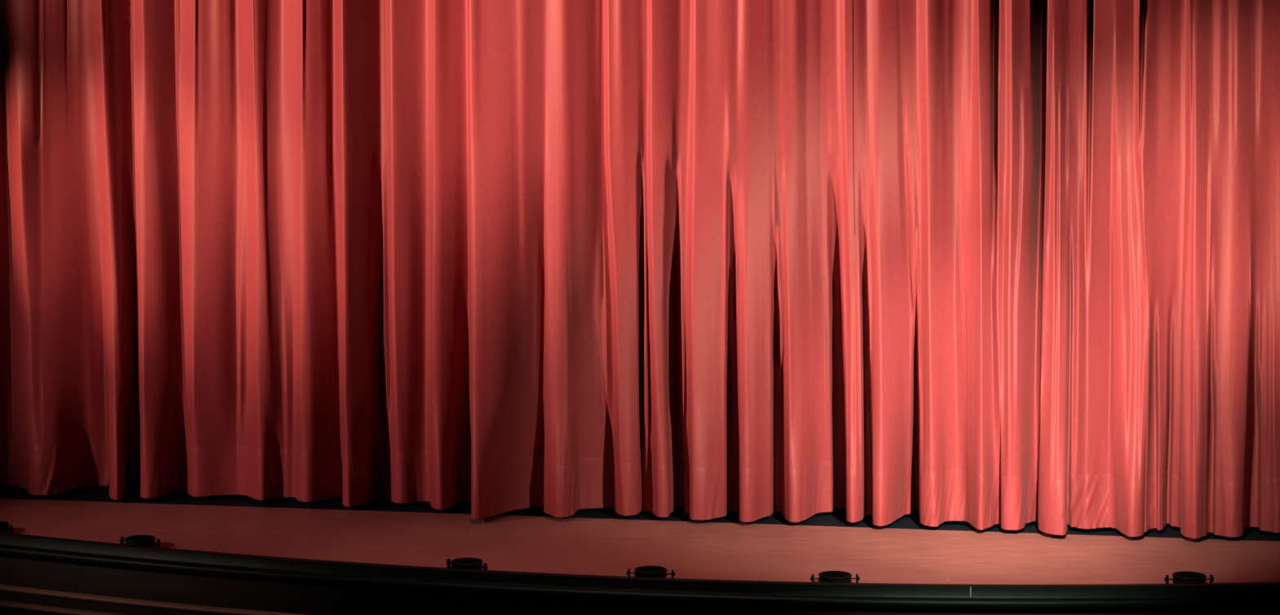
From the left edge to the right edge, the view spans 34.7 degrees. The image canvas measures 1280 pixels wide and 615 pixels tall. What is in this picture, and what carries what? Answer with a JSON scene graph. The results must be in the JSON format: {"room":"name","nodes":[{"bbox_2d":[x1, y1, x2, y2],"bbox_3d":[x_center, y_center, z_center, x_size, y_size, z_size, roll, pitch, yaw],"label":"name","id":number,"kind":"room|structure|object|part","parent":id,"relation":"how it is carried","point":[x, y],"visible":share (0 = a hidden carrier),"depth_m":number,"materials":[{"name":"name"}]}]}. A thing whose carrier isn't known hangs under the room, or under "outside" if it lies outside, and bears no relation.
{"room":"event venue","nodes":[
{"label":"event venue","id":0,"kind":"room"},
{"bbox_2d":[0,497,1279,583],"bbox_3d":[-0.200,1.289,11.578,10.000,0.001,2.711,0,5,0],"label":"floor","id":1,"kind":"structure","parent":0,"point":[516,543],"depth_m":11.36,"materials":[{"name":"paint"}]},
{"bbox_2d":[0,520,13,533],"bbox_3d":[-3.671,1.253,11.637,0.168,0.061,0.203,-4,6,-34],"label":"footlight","id":2,"kind":"object","parent":1,"relation":"on","point":[5,526],"visible":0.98,"depth_m":11.60,"materials":[{"name":"black metal"}]},
{"bbox_3d":[-3.564,1.257,11.603,0.009,0.052,0.022,2,6,18],"label":"yoke arm","id":3,"kind":"part","parent":2,"relation":"part of","materials":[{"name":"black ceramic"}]},
{"bbox_2d":[119,534,160,546],"bbox_3d":[-2.745,1.289,11.244,0.168,0.061,0.203,-4,6,-35],"label":"footlight","id":4,"kind":"object","parent":1,"relation":"on","point":[139,540],"visible":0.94,"depth_m":11.21,"materials":[{"name":"black metal"}]},
{"bbox_3d":[-2.852,1.287,11.276,0.009,0.052,0.022,2,6,17],"label":"yoke arm","id":5,"kind":"part","parent":4,"relation":"part of","materials":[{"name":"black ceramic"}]},
{"bbox_3d":[-2.638,1.293,11.212,0.009,0.052,0.022,2,6,17],"label":"yoke arm","id":6,"kind":"part","parent":4,"relation":"part of","materials":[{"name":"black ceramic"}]},
{"bbox_2d":[446,557,488,569],"bbox_3d":[-0.901,1.343,10.659,0.203,0.061,0.168,-1,5,-10],"label":"footlight","id":7,"kind":"object","parent":1,"relation":"on","point":[460,562],"visible":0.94,"depth_m":10.61,"materials":[{"name":"black metal"}]},
{"bbox_3d":[-1.000,1.339,10.712,0.009,0.052,0.022,3,6,28],"label":"yoke arm","id":8,"kind":"part","parent":7,"relation":"part of"},
{"bbox_2d":[626,564,675,577],"bbox_3d":[0.055,1.361,10.465,0.203,0.061,0.168,5,7,44],"label":"footlight","id":9,"kind":"object","parent":1,"relation":"on","point":[650,571],"visible":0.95,"depth_m":10.43,"materials":[{"name":"black metal"}]},
{"bbox_2d":[810,570,859,582],"bbox_3d":[0.986,1.372,10.349,0.203,0.061,0.168,4,7,37],"label":"footlight","id":10,"kind":"object","parent":1,"relation":"on","point":[826,575],"visible":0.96,"depth_m":10.31,"materials":[{"name":"black metal"}]},
{"bbox_2d":[1164,570,1213,582],"bbox_3d":[2.772,1.373,10.335,0.203,0.061,0.168,4,7,37],"label":"footlight","id":11,"kind":"object","parent":1,"relation":"on","point":[1183,576],"visible":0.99,"depth_m":10.30,"materials":[{"name":"black metal"}]},
{"bbox_3d":[2.660,1.374,10.333,0.009,0.052,0.022,0,5,-1],"label":"yoke arm","id":12,"kind":"part","parent":11,"relation":"part of","materials":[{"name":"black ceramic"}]},
{"bbox_3d":[2.884,1.374,10.338,0.009,0.052,0.022,0,5,-1],"label":"yoke arm","id":13,"kind":"part","parent":11,"relation":"part of","materials":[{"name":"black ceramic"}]},
{"bbox_2d":[0,555,1279,614],"bbox_3d":[-0.286,2.017,11.008,10.178,1.155,1.109,1,5,10],"label":"stage","id":14,"kind":"object","parent":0,"point":[309,599],"visible":0.61,"depth_m":10.82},
{"bbox_2d":[0,600,126,614],"bbox_3d":[-0.294,1.712,10.926,10.198,0.038,1.053,1,5,10],"label":"trim","id":15,"kind":"structure","parent":14,"relation":"attached to","point":[17,605],"depth_m":11.33,"materials":[{"name":"brown wood"}]},
{"bbox_2d":[0,583,309,614],"bbox_3d":[-0.294,1.620,10.917,10.198,0.038,1.053,1,5,10],"label":"trim","id":16,"kind":"structure","parent":14,"relation":"attached to","point":[103,598],"depth_m":11.10,"materials":[{"name":"brown wood"}]},
{"bbox_2d":[0,531,1279,611],"bbox_3d":[-0.290,1.383,10.916,10.207,0.135,1.119,1,5,10],"label":"stage edge","id":17,"kind":"structure","parent":14,"relation":"attached to","point":[382,576],"depth_m":10.31,"materials":[{"name":"black paint"}]},
{"bbox_2d":[0,485,1279,541],"bbox_3d":[-0.200,1.013,14.558,10.000,0.001,6.725,0,5,0],"label":"floor","id":18,"kind":"structure","parent":0,"point":[837,517],"depth_m":12.26,"materials":[{"name":"black wood"}]},
{"bbox_2d":[0,0,1279,538],"bbox_3d":[-1.110,-0.933,12.104,13.629,4.271,0.769,1,5,10],"label":"stage curtain","id":19,"kind":"object","parent":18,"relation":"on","point":[982,264],"visible":1,"depth_m":11.91,"materials":[{"name":"red fabric"}]}
]}

